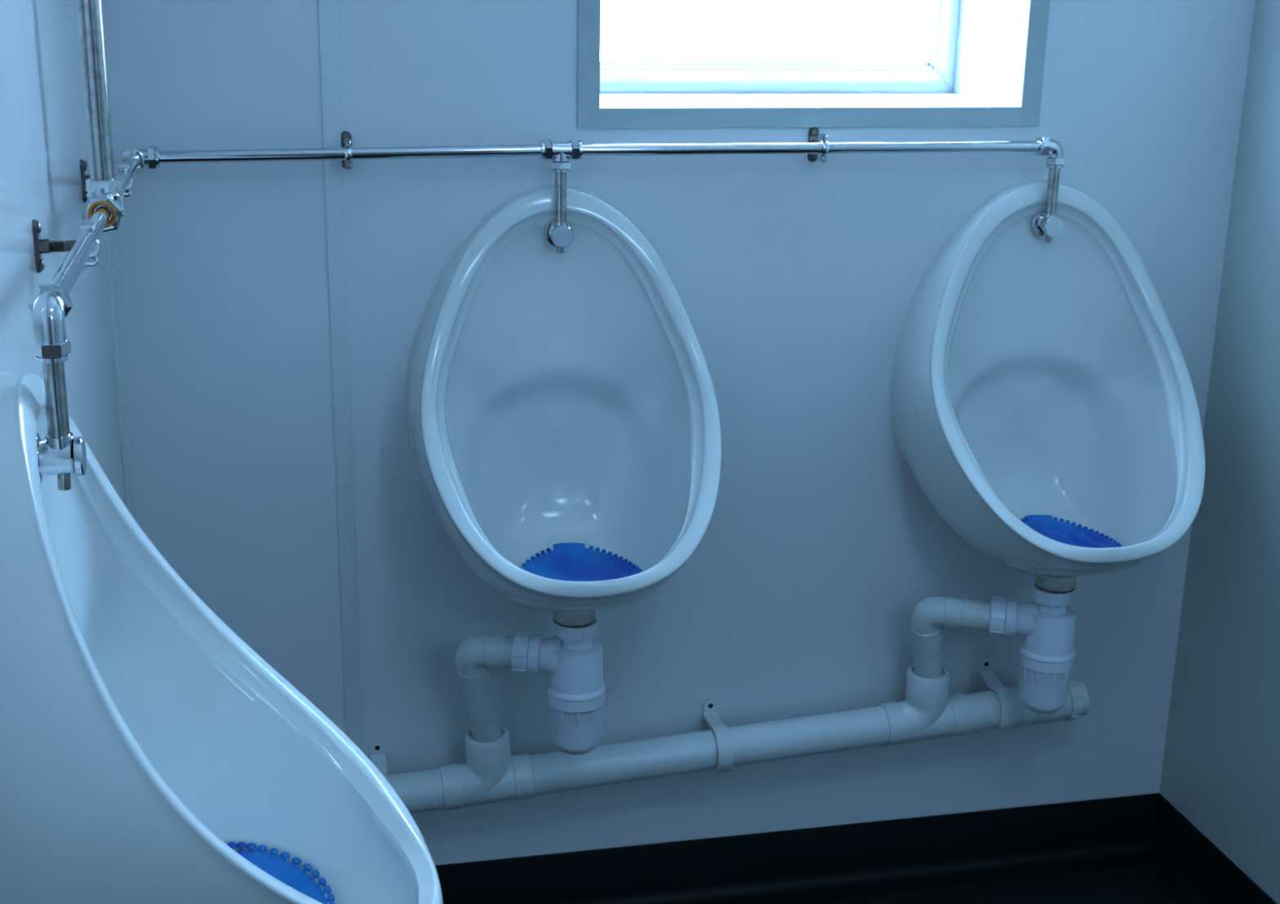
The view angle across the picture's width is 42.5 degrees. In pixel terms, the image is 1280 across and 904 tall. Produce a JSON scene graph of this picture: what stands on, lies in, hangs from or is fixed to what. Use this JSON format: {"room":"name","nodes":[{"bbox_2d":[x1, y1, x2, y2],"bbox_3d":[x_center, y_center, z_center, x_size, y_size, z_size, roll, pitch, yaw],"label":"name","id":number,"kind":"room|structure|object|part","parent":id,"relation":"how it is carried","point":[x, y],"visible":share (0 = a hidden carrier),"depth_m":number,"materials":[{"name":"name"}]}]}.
{"room":"public restroom","nodes":[
{"label":"public restroom","id":0,"kind":"room"},
{"bbox_2d":[0,0,125,505],"bbox_3d":[-0.370,0.045,0.544,0.100,2.300,3.050,-3,17,-12],"label":"wall","id":1,"kind":"structure","parent":0,"point":[43,131],"depth_m":1.54,"materials":[{"name":"white paint"}]},
{"bbox_2d":[31,219,100,272],"bbox_3d":[-0.492,-0.177,1.414,0.053,0.046,0.014,-3,17,-12],"label":"bracket","id":2,"kind":"object","parent":1,"relation":"attached to","point":[41,246],"visible":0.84,"depth_m":1.41,"materials":[{"name":"silver metal"}]},
{"bbox_3d":[-0.517,-0.176,1.409,0.004,0.046,0.014,-3,17,-12],"label":"wall plate","id":3,"kind":"part","parent":2,"relation":"part of","materials":[{"name":"metal"}]},
{"bbox_3d":[-0.500,-0.177,1.413,0.032,0.012,0.012,-3,17,-12],"label":"stem","id":4,"kind":"part","parent":2,"relation":"part of","materials":[{"name":"metal"}]},
{"bbox_2d":[80,159,133,201],"bbox_3d":[-0.581,-0.296,1.794,0.053,0.046,0.014,-3,17,-12],"label":"bracket","id":5,"kind":"object","parent":1,"relation":"attached to","point":[83,165],"visible":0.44,"depth_m":1.79,"materials":[{"name":"silver metal"}]},
{"bbox_3d":[-0.605,-0.295,1.789,0.004,0.046,0.014,-3,17,-12],"label":"wall plate","id":6,"kind":"part","parent":5,"relation":"part of","materials":[{"name":"silver metal"}]},
{"bbox_3d":[-0.589,-0.296,1.792,0.032,0.012,0.012,-3,17,-12],"label":"stem","id":7,"kind":"part","parent":5,"relation":"part of","materials":[{"name":"silver metal"}]},
{"bbox_2d":[0,368,443,903],"bbox_3d":[-0.309,0.197,1.253,0.308,0.540,0.395,-3,17,-12],"label":"urinal","id":8,"kind":"object","parent":1,"relation":"attached to","point":[142,736],"visible":0.94,"depth_m":1.29,"materials":[{"name":"white ceramic"}]},
{"bbox_2d":[226,841,335,903],"bbox_3d":[-0.332,0.378,1.349,0.163,0.052,0.149,-3,17,-12],"label":"mat","id":9,"kind":"object","parent":8,"relation":"in","point":[286,872],"visible":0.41,"depth_m":1.41,"materials":[{"name":"blue plastic"}]},
{"bbox_2d":[102,0,1255,865],"bbox_3d":[0.064,-0.471,2.272,1.732,2.300,0.282,-3,17,-12],"label":"wall","id":10,"kind":"structure","parent":0,"point":[796,279],"depth_m":2.24,"materials":[{"name":"white paint"}]},
{"bbox_2d":[104,229,137,523],"bbox_3d":[-0.646,-0.441,1.963,0.012,2.202,0.004,-3,17,-12],"label":"trim","id":11,"kind":"structure","parent":10,"relation":"attached to","point":[112,233],"depth_m":2.06,"materials":[{"name":"white plastic"}]},
{"bbox_2d":[317,0,362,751],"bbox_3d":[-0.381,-0.454,2.021,0.022,2.202,0.003,-3,17,-12],"label":"trim","id":12,"kind":"structure","parent":10,"relation":"attached to","point":[327,9],"depth_m":2.12,"materials":[{"name":"white plastic"}]},
{"bbox_2d":[341,131,352,169],"bbox_3d":[-0.360,-0.369,2.025,0.014,0.046,0.053,-3,17,-12],"label":"bracket","id":13,"kind":"object","parent":10,"relation":"attached to","point":[346,137],"visible":0.89,"depth_m":2.01,"materials":[{"name":"silver metal"}]},
{"bbox_2d":[369,739,389,782],"bbox_3d":[-0.357,0.454,2.258,0.021,0.083,0.091,-3,17,-12],"label":"clip","id":14,"kind":"object","parent":10,"relation":"attached to","point":[377,754],"visible":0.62,"depth_m":2.29,"materials":[{"name":"white plastic"}]},
{"bbox_2d":[26,0,1065,490],"bbox_3d":[0.085,-0.756,1.520,1.226,1.316,0.911,-3,17,-12],"label":"supply pipe","id":15,"kind":"object","parent":10,"relation":"attached to","point":[61,455],"visible":0.98,"depth_m":1.93,"materials":[{"name":"silver metal"}]},
{"bbox_2d":[405,184,721,627],"bbox_3d":[-0.081,-0.042,2.054,0.395,0.540,0.308,-3,17,-12],"label":"urinal","id":16,"kind":"object","parent":10,"relation":"attached to","point":[552,397],"visible":0.99,"depth_m":2.14,"materials":[{"name":"white ceramic"}]},
{"bbox_2d":[511,617,605,755],"bbox_3d":[-0.105,0.307,2.160,0.121,0.188,0.078,3,17,7],"label":"trap","id":17,"kind":"object","parent":16,"relation":"attached to","point":[572,658],"visible":0.94,"depth_m":2.13,"materials":[{"name":"white plastic"}]},
{"bbox_2d":[547,692,604,755],"bbox_3d":[-0.085,0.354,2.172,0.076,0.090,0.076,-3,17,-12],"label":"cup","id":18,"kind":"object","parent":17,"relation":"on","point":[575,717],"depth_m":2.14,"materials":[{"name":"white plastic"}]},
{"bbox_2d":[553,618,595,627],"bbox_3d":[-0.085,0.216,2.129,0.055,0.002,0.055,-3,17,-12],"label":"washer","id":19,"kind":"object","parent":16,"relation":"in","point":[571,623],"depth_m":2.10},
{"bbox_2d":[553,609,595,625],"bbox_3d":[-0.085,0.209,2.127,0.054,0.017,0.054,-3,17,-12],"label":"washer","id":20,"kind":"object","parent":16,"relation":"in","point":[587,617],"depth_m":2.10,"materials":[{"name":"white plastic"}]},
{"bbox_2d":[520,542,642,581],"bbox_3d":[-0.077,0.160,2.116,0.173,0.033,0.168,-3,17,-12],"label":"mat","id":21,"kind":"object","parent":16,"relation":"in","point":[570,562],"visible":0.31,"depth_m":2.16,"materials":[{"name":"blue plastic"}]},
{"bbox_2d":[388,665,1088,813],"bbox_3d":[0.004,0.417,2.315,1.344,0.173,0.071,-3,17,-12],"label":"pipe","id":22,"kind":"object","parent":10,"relation":"attached to","point":[490,773],"visible":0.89,"depth_m":2.32,"materials":[{"name":"white plastic"}]},
{"bbox_2d":[455,634,513,742],"bbox_3d":[-0.202,0.319,2.201,0.081,0.178,0.090,4,17,9],"label":"pipe","id":23,"kind":"object","parent":22,"relation":"on","point":[476,656],"visible":1,"depth_m":2.16,"materials":[{"name":"plastic"}]},
{"bbox_2d":[464,724,511,772],"bbox_3d":[-0.209,0.406,2.259,0.063,0.048,0.065,-3,17,-12],"label":"socket","id":24,"kind":"object","parent":22,"relation":"attached to","point":[495,756],"depth_m":2.24,"materials":[{"name":"white plastic"}]},
{"bbox_2d":[702,697,733,772],"bbox_3d":[0.111,0.407,2.353,0.021,0.077,0.091,-3,17,-12],"label":"clip","id":25,"kind":"object","parent":22,"relation":"attached to","point":[725,750],"visible":1,"depth_m":2.32,"materials":[{"name":"white plastic"}]},
{"bbox_2d":[905,665,949,707],"bbox_3d":[0.417,0.339,2.387,0.063,0.045,0.063,-3,17,-12],"label":"socket","id":26,"kind":"object","parent":22,"relation":"attached to","point":[921,692],"depth_m":2.36,"materials":[{"name":"white plastic"}]},
{"bbox_2d":[910,595,991,678],"bbox_3d":[0.439,0.267,2.341,0.108,0.138,0.072,5,17,12],"label":"pipe","id":27,"kind":"object","parent":22,"relation":"on","point":[930,615],"visible":1,"depth_m":2.31,"materials":[{"name":"plastic"}]},
{"bbox_2d":[977,657,1015,730],"bbox_3d":[0.528,0.360,2.436,0.021,0.083,0.091,-3,17,-12],"label":"clip","id":28,"kind":"object","parent":22,"relation":"attached to","point":[1004,694],"visible":1,"depth_m":2.41,"materials":[{"name":"white plastic"}]},
{"bbox_2d":[435,792,1159,903],"bbox_3d":[0.080,0.630,2.439,1.532,0.098,0.045,-3,17,-12],"label":"baseboard","id":29,"kind":"structure","parent":10,"relation":"attached to","point":[797,865],"depth_m":2.50,"materials":[{"name":"black plastic"}]},
{"bbox_2d":[577,0,1049,128],"bbox_3d":[0.207,-0.797,2.200,0.638,0.686,0.282,-3,17,-12],"label":"window","id":30,"kind":"structure","parent":10,"relation":"in","point":[595,77],"depth_m":2.23,"materials":[{"name":"grey plastic"}]},
{"bbox_3d":[0.185,-0.825,2.296,0.549,0.600,0.048,-3,17,-12],"label":"sash","id":31,"kind":"part","parent":30,"relation":"part of","materials":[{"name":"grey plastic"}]},
{"bbox_3d":[0.182,-0.829,2.309,0.581,0.632,0.050,-3,17,-12],"label":"frame","id":32,"kind":"part","parent":30,"relation":"part of","materials":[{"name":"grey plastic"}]},
{"bbox_2d":[807,127,828,162],"bbox_3d":[0.235,-0.400,2.154,0.014,0.046,0.053,-3,17,-12],"label":"bracket","id":33,"kind":"object","parent":10,"relation":"attached to","point":[813,135],"visible":0.7,"depth_m":2.17,"materials":[{"name":"silver metal"}]},
{"bbox_3d":[0.230,-0.407,2.177,0.014,0.046,0.004,-3,17,-12],"label":"wall plate","id":34,"kind":"part","parent":33,"relation":"part of","materials":[{"name":"silver metal"}]},
{"bbox_2d":[890,178,1205,593],"bbox_3d":[0.578,-0.074,2.198,0.395,0.540,0.308,-3,17,-12],"label":"urinal","id":35,"kind":"object","parent":10,"relation":"attached to","point":[1030,375],"visible":1,"depth_m":2.27,"materials":[{"name":"white ceramic"}]},
{"bbox_2d":[988,583,1075,713],"bbox_3d":[0.547,0.275,2.303,0.122,0.188,0.078,3,17,6],"label":"trap","id":36,"kind":"object","parent":35,"relation":"attached to","point":[1046,624],"visible":0.95,"depth_m":2.27,"materials":[{"name":"white plastic"}]},
{"bbox_2d":[1017,650,1074,713],"bbox_3d":[0.569,0.323,2.314,0.076,0.090,0.076,-3,17,-12],"label":"cup","id":37,"kind":"object","parent":36,"relation":"on","point":[1045,676],"depth_m":2.28,"materials":[{"name":"white plastic"}]},
{"bbox_2d":[1035,582,1075,593],"bbox_3d":[0.574,0.184,2.273,0.055,0.002,0.055,-3,17,-12],"label":"washer","id":38,"kind":"object","parent":35,"relation":"in","point":[1059,588],"depth_m":2.25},
{"bbox_2d":[1035,573,1075,591],"bbox_3d":[0.574,0.177,2.271,0.054,0.017,0.054,-3,17,-12],"label":"washer","id":39,"kind":"object","parent":35,"relation":"in","point":[1046,583],"depth_m":2.25,"materials":[{"name":"white plastic"}]},
{"bbox_2d":[1021,514,1123,547],"bbox_3d":[0.582,0.129,2.260,0.173,0.033,0.168,-3,17,-12],"label":"mat","id":40,"kind":"object","parent":35,"relation":"in","point":[1065,532],"visible":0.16,"depth_m":2.31,"materials":[{"name":"blue plastic"}]},
{"bbox_2d":[790,864,1177,903],"bbox_3d":[0.386,1.110,1.145,1.732,0.060,3.432,-3,17,-12],"label":"floor","id":41,"kind":"structure","parent":0,"point":[1133,884],"depth_m":2.50,"materials":[{"name":"plastic"}]},
{"bbox_2d":[1159,0,1279,903],"bbox_3d":[1.223,-0.031,0.892,0.100,2.300,3.050,-3,17,-12],"label":"wall","id":42,"kind":"structure","parent":0,"point":[1220,770],"depth_m":2.35,"materials":[{"name":"white paint"}]},
{"bbox_2d":[1141,792,1276,903],"bbox_3d":[1.133,1.026,1.196,0.045,0.098,3.050,-3,17,-12],"label":"baseboard","id":43,"kind":"structure","parent":42,"relation":"attached to","point":[1180,858],"depth_m":2.51,"materials":[{"name":"black plastic"}]}
]}

